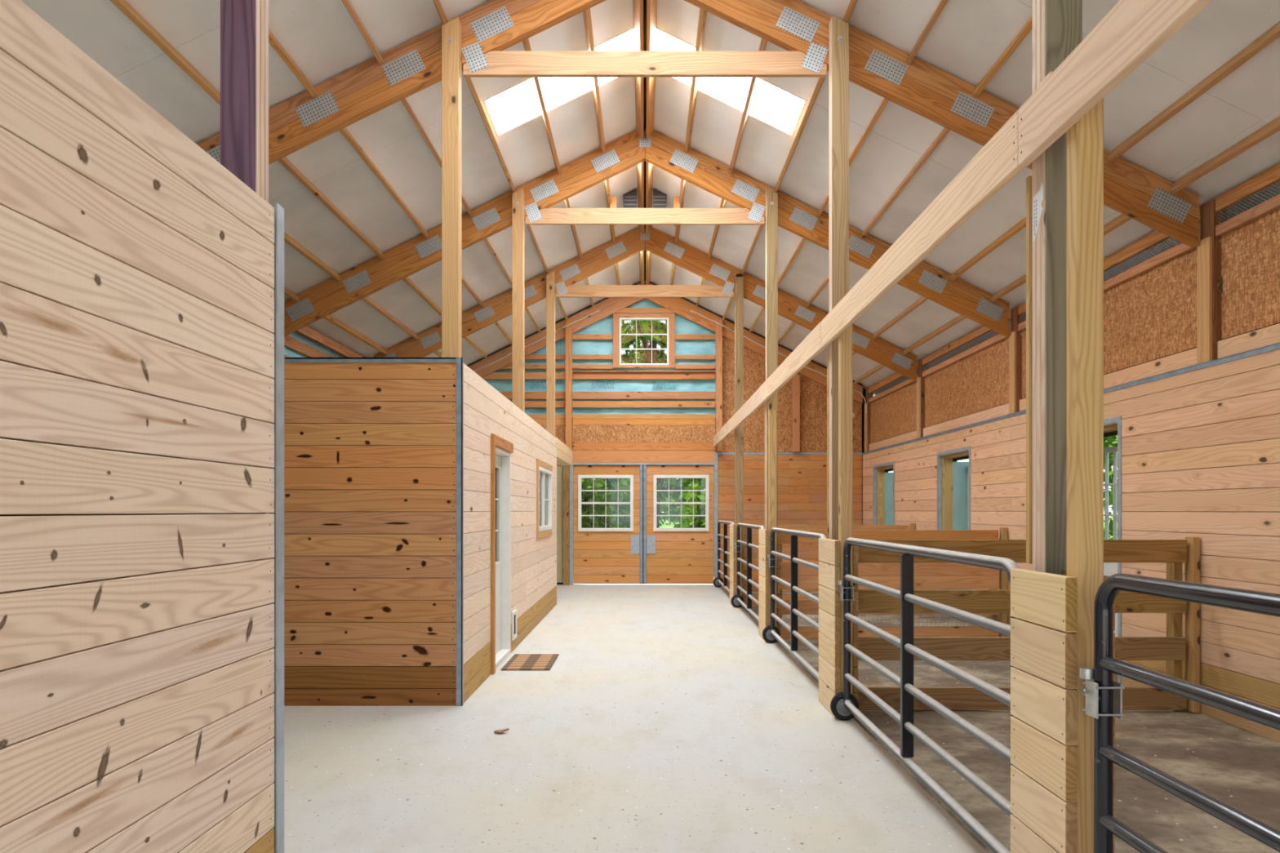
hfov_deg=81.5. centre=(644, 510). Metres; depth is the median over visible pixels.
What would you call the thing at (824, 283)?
purlin
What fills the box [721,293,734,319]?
purlin
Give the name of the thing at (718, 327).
post
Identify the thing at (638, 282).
conduit
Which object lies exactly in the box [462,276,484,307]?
purlin
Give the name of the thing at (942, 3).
purlin
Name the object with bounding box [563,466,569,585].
post
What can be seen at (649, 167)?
board
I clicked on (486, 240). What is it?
purlin
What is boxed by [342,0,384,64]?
purlin
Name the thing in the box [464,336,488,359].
purlin
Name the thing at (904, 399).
board
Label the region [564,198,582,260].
purlin
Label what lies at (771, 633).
gate
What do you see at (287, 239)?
purlin
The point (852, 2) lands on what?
purlin
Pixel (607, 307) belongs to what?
rafter
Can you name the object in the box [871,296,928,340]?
purlin
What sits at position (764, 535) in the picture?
wooden post
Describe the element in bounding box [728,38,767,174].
purlin
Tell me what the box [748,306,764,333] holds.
purlin
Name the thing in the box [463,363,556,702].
wall
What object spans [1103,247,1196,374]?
board
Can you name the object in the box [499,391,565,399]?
board
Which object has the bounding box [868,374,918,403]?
board
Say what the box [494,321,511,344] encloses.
purlin
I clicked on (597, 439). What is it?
wall
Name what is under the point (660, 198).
ceiling vent
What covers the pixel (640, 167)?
board
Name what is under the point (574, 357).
board
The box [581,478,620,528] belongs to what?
tree
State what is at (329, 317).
purlin
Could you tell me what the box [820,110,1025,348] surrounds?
header board
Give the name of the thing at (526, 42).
purlin
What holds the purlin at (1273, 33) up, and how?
attached to the ceiling
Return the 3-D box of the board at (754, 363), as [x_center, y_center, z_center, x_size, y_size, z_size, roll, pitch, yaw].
[2.490,-2.175,14.949,1.880,2.010,0.014,0,0,0]
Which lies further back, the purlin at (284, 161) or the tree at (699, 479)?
the tree at (699, 479)
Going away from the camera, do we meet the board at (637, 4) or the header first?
the board at (637, 4)
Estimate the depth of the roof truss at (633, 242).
12.00 m
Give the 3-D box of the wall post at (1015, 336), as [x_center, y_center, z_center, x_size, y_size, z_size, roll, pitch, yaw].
[4.470,-1.794,8.913,0.140,1.269,0.154,0,0,0]
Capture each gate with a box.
[713,520,734,593]
[730,523,764,621]
[762,527,826,680]
[830,537,1019,852]
[1076,573,1279,852]
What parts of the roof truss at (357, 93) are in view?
nail plate, nail plate, nail plate, nail plate, nail plate, nail plate, nail plate, nail plate, nail plate, nail plate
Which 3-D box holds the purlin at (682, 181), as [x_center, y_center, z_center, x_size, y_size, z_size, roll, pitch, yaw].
[0.508,-4.347,10.508,0.073,0.098,2.977,0,0,0]
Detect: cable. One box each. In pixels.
[474,310,599,371]
[689,310,866,413]
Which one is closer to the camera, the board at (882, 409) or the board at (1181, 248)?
the board at (1181, 248)
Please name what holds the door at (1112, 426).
in the wall at (1201, 442)
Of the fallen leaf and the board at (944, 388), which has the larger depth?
the board at (944, 388)
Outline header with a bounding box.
[555,437,572,466]
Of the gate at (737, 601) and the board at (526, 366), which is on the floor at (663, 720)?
the gate at (737, 601)
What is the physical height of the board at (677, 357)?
0.090 m
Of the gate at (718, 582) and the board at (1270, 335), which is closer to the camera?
the board at (1270, 335)
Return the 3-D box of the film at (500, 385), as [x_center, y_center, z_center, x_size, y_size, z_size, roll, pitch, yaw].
[-2.970,-2.815,15.042,2.860,1.870,0.054,0,0,0]
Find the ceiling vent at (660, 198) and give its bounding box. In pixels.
[622,188,666,208]
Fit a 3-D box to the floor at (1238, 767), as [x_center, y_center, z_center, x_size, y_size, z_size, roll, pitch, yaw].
[3.100,1.595,6.100,3.200,0.024,18.200,0,0,0]
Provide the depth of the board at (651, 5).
7.26 m
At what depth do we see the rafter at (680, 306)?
14.88 m
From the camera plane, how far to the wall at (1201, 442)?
5.88 m
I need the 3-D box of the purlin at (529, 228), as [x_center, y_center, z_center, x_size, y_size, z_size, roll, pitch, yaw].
[-1.568,-3.831,10.508,0.073,0.098,2.977,0,0,0]
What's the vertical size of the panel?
2.340 m
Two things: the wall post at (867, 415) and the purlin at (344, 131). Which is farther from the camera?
the wall post at (867, 415)
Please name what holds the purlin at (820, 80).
attached to the ceiling
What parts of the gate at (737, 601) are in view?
rail, rail, rail, rail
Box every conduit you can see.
[467,281,640,366]
[648,281,862,386]
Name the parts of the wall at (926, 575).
post, wire panel, post, post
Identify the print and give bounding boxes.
[1034,200,1036,235]
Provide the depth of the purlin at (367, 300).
10.68 m
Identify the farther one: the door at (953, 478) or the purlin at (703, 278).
the purlin at (703, 278)
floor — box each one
[284,583,986,852]
[724,590,1279,852]
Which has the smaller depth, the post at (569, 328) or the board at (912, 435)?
the board at (912, 435)
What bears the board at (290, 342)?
attached to the wall at (288, 352)
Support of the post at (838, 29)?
on the floor at (1238, 767)
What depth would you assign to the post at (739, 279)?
11.89 m
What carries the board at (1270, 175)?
attached to the wall post at (1209, 248)
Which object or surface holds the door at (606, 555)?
in the wall at (597, 439)
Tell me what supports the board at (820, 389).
attached to the wall at (597, 439)
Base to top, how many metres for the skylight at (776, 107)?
0.735 m
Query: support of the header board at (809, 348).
attached to the post at (838, 29)
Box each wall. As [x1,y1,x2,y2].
[0,0,284,852]
[284,331,345,357]
[284,357,463,706]
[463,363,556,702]
[526,413,862,590]
[556,351,865,584]
[744,523,915,606]
[779,527,1007,639]
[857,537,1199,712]
[862,342,1279,742]
[873,322,1279,443]
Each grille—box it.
[967,466,968,529]
[1103,445,1117,539]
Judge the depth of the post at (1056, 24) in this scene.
2.68 m
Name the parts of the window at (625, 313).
frame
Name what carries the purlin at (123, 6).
attached to the ceiling
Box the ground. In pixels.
[659,516,1112,538]
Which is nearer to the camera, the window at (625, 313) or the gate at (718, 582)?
the gate at (718, 582)
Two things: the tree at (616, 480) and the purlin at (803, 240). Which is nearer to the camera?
the purlin at (803, 240)
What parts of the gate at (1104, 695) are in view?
clamp plate, rail, rail, rail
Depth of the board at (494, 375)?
14.94 m
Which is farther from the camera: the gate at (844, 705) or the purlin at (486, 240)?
the purlin at (486, 240)
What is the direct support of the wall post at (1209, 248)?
on the wall at (1201, 442)
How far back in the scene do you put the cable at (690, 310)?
14.85 m
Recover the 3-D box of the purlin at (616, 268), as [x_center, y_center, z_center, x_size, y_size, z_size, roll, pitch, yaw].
[-0.508,-4.347,13.434,0.073,0.098,2.711,0,0,0]
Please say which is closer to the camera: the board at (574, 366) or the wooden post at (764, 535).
the wooden post at (764, 535)
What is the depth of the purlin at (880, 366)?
13.84 m
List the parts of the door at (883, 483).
swung panel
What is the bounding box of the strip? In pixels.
[643,0,646,280]
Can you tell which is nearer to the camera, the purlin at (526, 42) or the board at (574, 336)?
the purlin at (526, 42)
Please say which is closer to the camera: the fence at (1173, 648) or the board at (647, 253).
the fence at (1173, 648)
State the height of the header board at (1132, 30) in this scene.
0.212 m
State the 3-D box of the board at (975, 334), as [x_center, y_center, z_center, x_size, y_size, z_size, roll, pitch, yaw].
[4.461,-2.380,10.450,0.042,0.110,2.910,0,0,0]
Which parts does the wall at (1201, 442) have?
trim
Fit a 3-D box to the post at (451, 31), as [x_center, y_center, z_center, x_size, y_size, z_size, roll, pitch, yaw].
[-1.513,-1.166,5.815,0.130,5.332,0.118,0,0,0]
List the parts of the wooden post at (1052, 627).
post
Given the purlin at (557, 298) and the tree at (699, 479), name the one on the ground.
the tree at (699, 479)
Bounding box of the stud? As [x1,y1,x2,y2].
[792,373,799,452]
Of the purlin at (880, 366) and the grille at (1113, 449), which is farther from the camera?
the purlin at (880, 366)
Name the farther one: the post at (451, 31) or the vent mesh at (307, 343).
the vent mesh at (307, 343)
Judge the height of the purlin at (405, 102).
0.098 m
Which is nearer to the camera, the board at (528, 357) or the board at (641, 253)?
the board at (641, 253)
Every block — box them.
[609,196,616,225]
[673,196,679,225]
[1037,71,1053,88]
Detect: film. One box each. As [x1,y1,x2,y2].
[484,339,565,413]
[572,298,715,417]
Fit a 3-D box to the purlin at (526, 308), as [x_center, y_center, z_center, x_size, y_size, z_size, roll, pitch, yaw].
[-2.098,-3.573,13.434,0.073,0.098,2.711,0,0,0]
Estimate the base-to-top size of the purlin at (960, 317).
0.098 m
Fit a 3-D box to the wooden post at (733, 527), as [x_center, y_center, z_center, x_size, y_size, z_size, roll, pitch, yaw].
[1.453,0.854,11.735,0.174,1.288,0.510,0,0,0]
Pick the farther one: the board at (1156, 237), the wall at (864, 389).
the wall at (864, 389)
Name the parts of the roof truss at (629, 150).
nail plate, nail plate, nail plate, nail plate, nail plate, nail plate, nail plate, nail plate, nail plate, nail plate, nail plate, nail plate, nail plate, nail plate, nail plate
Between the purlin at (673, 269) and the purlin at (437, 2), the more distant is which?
the purlin at (673, 269)
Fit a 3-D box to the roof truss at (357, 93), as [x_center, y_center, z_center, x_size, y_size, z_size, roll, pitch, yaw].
[0.000,-3.367,5.916,8.770,2.527,0.078,0,0,0]
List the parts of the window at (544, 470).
glass pane, sash rail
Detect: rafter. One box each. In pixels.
[468,280,644,377]
[644,280,862,404]
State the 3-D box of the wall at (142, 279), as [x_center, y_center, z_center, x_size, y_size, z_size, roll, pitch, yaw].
[-1.421,0.168,1.135,0.057,2.665,3.470,0,0,0]
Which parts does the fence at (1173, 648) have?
post, post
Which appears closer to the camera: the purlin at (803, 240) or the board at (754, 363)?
the purlin at (803, 240)
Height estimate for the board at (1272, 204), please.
0.080 m
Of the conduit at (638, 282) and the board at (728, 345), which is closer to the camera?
the conduit at (638, 282)
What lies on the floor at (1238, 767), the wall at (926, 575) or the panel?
the wall at (926, 575)
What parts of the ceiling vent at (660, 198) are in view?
louver blade, louver blade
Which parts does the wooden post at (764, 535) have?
post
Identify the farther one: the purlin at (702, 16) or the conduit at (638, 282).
the conduit at (638, 282)
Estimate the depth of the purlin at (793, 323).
13.72 m
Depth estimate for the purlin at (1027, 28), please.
5.39 m
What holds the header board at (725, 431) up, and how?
attached to the post at (739, 279)
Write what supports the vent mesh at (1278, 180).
on the board at (1272, 204)
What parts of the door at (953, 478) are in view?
swung panel, head panel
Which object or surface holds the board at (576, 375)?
attached to the post at (569, 328)
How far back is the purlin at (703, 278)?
14.16 m
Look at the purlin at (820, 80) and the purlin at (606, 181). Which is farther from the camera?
the purlin at (606, 181)
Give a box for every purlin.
[110,0,220,105]
[268,29,316,97]
[277,156,385,260]
[284,232,341,281]
[284,286,299,302]
[323,314,387,355]
[339,127,429,238]
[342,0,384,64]
[361,296,418,340]
[400,97,473,217]
[402,276,441,315]
[433,0,448,24]
[434,351,441,357]
[462,70,515,192]
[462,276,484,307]
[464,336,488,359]
[484,238,511,285]
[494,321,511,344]
[522,38,561,173]
[524,219,549,274]
[524,306,541,333]
[555,293,568,319]
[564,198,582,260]
[582,8,605,152]
[584,277,594,307]
[604,178,615,244]
[614,262,620,284]
[669,262,675,284]
[674,178,685,244]
[684,8,706,152]
[695,277,705,306]
[706,198,725,260]
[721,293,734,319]
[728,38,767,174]
[740,219,765,275]
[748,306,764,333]
[773,70,827,192]
[777,238,805,285]
[777,321,795,344]
[805,275,828,307]
[816,97,888,217]
[842,0,857,22]
[853,364,884,384]
[860,127,951,239]
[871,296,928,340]
[902,314,966,355]
[906,0,948,64]
[948,217,1026,281]
[973,16,1031,97]
[990,213,1131,302]
[1106,21,1279,162]
[1170,115,1279,193]
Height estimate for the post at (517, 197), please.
5.332 m
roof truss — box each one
[196,0,1199,247]
[284,128,1008,337]
[373,225,916,381]
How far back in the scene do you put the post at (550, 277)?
11.89 m
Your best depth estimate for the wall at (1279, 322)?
6.66 m
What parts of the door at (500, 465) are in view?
glass pane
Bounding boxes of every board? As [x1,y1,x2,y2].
[284,334,333,357]
[295,325,364,357]
[482,372,565,379]
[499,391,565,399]
[500,364,565,368]
[510,400,565,407]
[524,355,565,359]
[572,334,613,339]
[572,355,613,359]
[572,364,613,368]
[572,370,715,379]
[572,391,715,399]
[572,400,715,407]
[632,0,644,138]
[636,161,644,233]
[639,249,644,284]
[645,161,653,233]
[645,249,651,284]
[646,0,657,138]
[675,334,715,339]
[675,355,715,359]
[675,364,715,368]
[713,418,731,447]
[722,336,754,351]
[722,352,815,452]
[730,388,761,431]
[759,322,825,404]
[815,381,862,452]
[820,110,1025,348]
[868,360,918,393]
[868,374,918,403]
[869,430,916,450]
[870,392,893,443]
[893,381,916,436]
[922,309,1011,364]
[922,328,1011,377]
[923,403,1008,436]
[924,358,964,427]
[964,337,1008,415]
[1017,0,1211,166]
[1017,206,1199,315]
[1017,234,1199,331]
[1019,347,1196,411]
[1022,328,1026,398]
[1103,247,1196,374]
[1215,162,1279,211]
[1215,194,1279,235]
[1217,323,1279,359]
[1221,208,1279,339]
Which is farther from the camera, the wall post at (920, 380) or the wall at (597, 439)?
the wall at (597, 439)
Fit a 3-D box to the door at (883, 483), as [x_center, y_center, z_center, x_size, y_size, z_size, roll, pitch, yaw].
[4.601,0.367,13.615,0.478,2.465,1.220,0,0,0]
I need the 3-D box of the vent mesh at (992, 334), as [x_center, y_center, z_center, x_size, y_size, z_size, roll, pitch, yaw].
[4.462,-2.270,10.370,0.002,0.113,3.072,0,0,0]
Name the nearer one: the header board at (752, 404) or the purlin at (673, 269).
the header board at (752, 404)
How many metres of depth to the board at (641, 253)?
13.78 m
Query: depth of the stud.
14.82 m
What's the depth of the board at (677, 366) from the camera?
14.94 m
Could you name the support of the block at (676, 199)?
attached to the ceiling
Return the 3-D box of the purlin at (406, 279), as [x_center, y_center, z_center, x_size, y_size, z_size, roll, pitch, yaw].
[-3.158,-3.056,10.508,0.073,0.098,2.977,0,0,0]
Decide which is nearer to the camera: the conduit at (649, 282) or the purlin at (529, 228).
the purlin at (529, 228)
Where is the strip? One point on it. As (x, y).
(644, 1)
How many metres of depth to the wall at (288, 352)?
9.85 m
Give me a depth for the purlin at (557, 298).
13.94 m
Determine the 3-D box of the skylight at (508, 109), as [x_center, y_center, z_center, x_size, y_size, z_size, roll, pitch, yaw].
[-0.805,-4.264,7.407,1.470,0.735,0.675,0,0,0]
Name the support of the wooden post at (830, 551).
on the floor at (663, 720)
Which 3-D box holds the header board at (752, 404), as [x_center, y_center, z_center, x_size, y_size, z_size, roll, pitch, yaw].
[1.388,-1.370,10.420,0.036,0.212,3.056,0,0,0]
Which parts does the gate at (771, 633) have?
rail, rail, rail, rail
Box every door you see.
[488,433,513,675]
[573,465,643,583]
[643,465,713,583]
[872,461,895,524]
[937,445,971,626]
[1103,416,1122,683]
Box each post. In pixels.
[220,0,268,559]
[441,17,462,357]
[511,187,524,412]
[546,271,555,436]
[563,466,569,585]
[565,318,572,449]
[715,318,722,452]
[729,524,744,607]
[734,273,743,608]
[758,391,780,642]
[764,187,777,643]
[818,323,857,718]
[826,15,848,540]
[864,388,873,452]
[916,359,927,438]
[1008,306,1026,413]
[1010,97,1115,852]
[1026,0,1082,575]
[1196,199,1227,364]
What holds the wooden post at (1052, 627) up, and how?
on the floor at (663, 720)
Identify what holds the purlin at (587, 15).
attached to the ceiling
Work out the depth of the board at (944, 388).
11.11 m
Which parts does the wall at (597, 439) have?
door trim, trim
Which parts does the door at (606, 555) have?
latch plate, edge trim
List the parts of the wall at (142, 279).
corner trim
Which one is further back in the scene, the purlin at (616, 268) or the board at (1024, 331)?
the purlin at (616, 268)
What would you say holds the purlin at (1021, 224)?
attached to the ceiling
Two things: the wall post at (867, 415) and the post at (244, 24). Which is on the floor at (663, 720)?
the post at (244, 24)
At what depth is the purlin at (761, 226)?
10.73 m
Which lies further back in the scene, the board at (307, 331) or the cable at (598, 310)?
the cable at (598, 310)
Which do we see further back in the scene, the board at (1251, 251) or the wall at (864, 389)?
the wall at (864, 389)
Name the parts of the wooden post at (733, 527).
post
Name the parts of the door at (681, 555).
edge trim, latch plate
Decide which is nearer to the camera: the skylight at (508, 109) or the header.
the skylight at (508, 109)
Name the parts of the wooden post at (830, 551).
post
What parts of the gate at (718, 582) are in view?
rail, rail, rail, rail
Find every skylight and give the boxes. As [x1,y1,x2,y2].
[483,27,634,136]
[655,27,806,136]
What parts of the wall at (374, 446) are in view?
trim, corner trim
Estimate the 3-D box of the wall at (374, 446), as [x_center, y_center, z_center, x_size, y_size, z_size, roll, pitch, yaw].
[-2.880,0.164,5.721,2.960,2.672,0.058,0,0,0]
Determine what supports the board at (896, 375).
attached to the wall post at (920, 380)
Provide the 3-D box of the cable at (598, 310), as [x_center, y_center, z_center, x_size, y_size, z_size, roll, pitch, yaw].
[-2.450,-3.251,14.822,3.108,1.518,0.107,0,0,0]
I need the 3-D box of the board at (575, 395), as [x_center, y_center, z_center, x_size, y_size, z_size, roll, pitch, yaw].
[-0.021,-2.315,14.957,2.868,0.150,0.038,0,0,0]
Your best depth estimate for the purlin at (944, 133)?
7.36 m
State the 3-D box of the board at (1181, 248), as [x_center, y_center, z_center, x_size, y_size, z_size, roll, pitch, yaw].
[4.461,-2.175,7.390,0.042,0.080,2.910,0,0,0]
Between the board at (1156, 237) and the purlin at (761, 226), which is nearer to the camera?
the board at (1156, 237)
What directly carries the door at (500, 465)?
in the wall at (486, 411)
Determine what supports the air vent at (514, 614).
in the wall at (486, 411)
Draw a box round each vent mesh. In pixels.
[289,332,339,357]
[869,364,924,397]
[923,320,1011,371]
[1019,212,1218,322]
[1217,180,1279,223]
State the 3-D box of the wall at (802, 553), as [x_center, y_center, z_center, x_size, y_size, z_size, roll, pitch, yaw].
[2.971,0.900,12.050,2.773,1.380,0.160,0,0,0]
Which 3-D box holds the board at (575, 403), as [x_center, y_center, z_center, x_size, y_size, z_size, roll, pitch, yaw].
[-0.021,-2.135,14.957,2.868,0.130,0.038,0,0,0]
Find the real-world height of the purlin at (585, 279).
0.098 m
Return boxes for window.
[534,458,552,538]
[613,307,675,368]
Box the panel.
[556,466,563,582]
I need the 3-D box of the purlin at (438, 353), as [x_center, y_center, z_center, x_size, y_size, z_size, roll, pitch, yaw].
[-3.688,-2.798,13.434,0.073,0.098,2.711,0,0,0]
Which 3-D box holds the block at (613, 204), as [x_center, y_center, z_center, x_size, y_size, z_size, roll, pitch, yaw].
[-0.445,-4.196,10.420,0.090,0.392,0.040,0,0,0]
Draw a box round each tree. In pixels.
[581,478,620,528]
[594,478,616,506]
[597,320,631,528]
[607,320,699,528]
[607,322,688,526]
[662,355,714,521]
[662,488,686,528]
[675,471,714,577]
[1103,435,1117,539]
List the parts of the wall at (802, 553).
post, post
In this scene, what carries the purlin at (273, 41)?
attached to the ceiling
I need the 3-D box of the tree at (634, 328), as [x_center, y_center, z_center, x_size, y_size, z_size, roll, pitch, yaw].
[0.236,-4.788,29.460,3.398,13.196,3.831,0,0,-11]
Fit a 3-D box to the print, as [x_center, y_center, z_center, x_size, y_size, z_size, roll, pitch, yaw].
[1.446,-1.084,2.751,0.001,0.128,0.016,0,0,0]
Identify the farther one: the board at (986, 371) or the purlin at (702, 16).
the board at (986, 371)
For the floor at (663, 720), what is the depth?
4.44 m
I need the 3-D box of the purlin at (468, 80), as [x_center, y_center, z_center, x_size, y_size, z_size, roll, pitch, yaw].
[-1.568,-3.831,7.447,0.073,0.098,2.977,0,0,0]
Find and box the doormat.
[500,653,559,671]
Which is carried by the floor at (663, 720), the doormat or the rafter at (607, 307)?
the doormat
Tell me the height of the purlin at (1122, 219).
0.098 m
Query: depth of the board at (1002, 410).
10.23 m
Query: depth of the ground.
89.99 m
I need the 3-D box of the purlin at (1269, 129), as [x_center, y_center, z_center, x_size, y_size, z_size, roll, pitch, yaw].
[4.188,-2.555,4.412,0.073,0.098,2.927,0,0,0]
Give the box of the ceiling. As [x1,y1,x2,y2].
[20,0,1279,395]
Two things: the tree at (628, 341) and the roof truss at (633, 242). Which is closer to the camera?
the roof truss at (633, 242)
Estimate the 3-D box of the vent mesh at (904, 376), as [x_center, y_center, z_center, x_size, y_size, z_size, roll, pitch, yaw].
[4.462,-2.270,13.335,0.002,0.113,2.882,0,0,0]
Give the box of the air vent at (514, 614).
[511,608,517,640]
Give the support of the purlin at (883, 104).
attached to the ceiling
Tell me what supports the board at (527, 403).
attached to the film at (500, 385)
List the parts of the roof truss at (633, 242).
nail plate, nail plate, nail plate, nail plate, nail plate, nail plate, nail plate, nail plate, nail plate, nail plate, nail plate, nail plate, nail plate, nail plate, nail plate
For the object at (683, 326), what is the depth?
15.05 m
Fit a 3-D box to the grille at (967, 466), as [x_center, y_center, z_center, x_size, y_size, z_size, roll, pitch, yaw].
[4.787,-0.125,10.510,0.036,1.050,0.980,0,0,0]
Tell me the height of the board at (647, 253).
0.141 m
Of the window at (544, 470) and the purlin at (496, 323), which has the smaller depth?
the window at (544, 470)
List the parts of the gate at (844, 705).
clamp plate, rail, rail, rail, rail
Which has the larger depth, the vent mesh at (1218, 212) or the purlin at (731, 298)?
the purlin at (731, 298)
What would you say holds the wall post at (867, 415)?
on the wall at (1201, 442)
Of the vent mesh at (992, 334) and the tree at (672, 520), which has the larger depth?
the tree at (672, 520)
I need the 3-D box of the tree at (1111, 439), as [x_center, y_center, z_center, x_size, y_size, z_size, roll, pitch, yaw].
[8.896,-1.618,12.863,3.703,6.927,3.264,0,0,10]
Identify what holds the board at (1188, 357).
on the wall at (1201, 442)
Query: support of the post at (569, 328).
on the post at (566, 468)
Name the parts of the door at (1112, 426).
panel, head panel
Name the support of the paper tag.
attached to the post at (1056, 24)
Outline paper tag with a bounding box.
[1032,182,1043,242]
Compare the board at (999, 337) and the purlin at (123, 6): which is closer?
the purlin at (123, 6)
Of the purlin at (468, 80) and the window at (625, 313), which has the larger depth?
the window at (625, 313)
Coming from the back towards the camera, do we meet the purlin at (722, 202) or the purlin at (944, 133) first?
the purlin at (722, 202)
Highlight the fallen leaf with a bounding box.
[493,728,509,733]
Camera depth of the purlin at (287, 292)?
8.75 m
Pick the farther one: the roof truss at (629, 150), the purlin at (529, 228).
the purlin at (529, 228)
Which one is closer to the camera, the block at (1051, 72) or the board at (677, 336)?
the block at (1051, 72)
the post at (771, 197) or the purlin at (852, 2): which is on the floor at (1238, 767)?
the post at (771, 197)
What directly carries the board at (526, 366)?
attached to the rafter at (607, 307)
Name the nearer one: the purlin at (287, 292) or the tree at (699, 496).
the purlin at (287, 292)
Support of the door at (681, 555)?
in the wall at (597, 439)
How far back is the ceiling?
7.07 m
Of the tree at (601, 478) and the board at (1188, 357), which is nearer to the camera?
the board at (1188, 357)

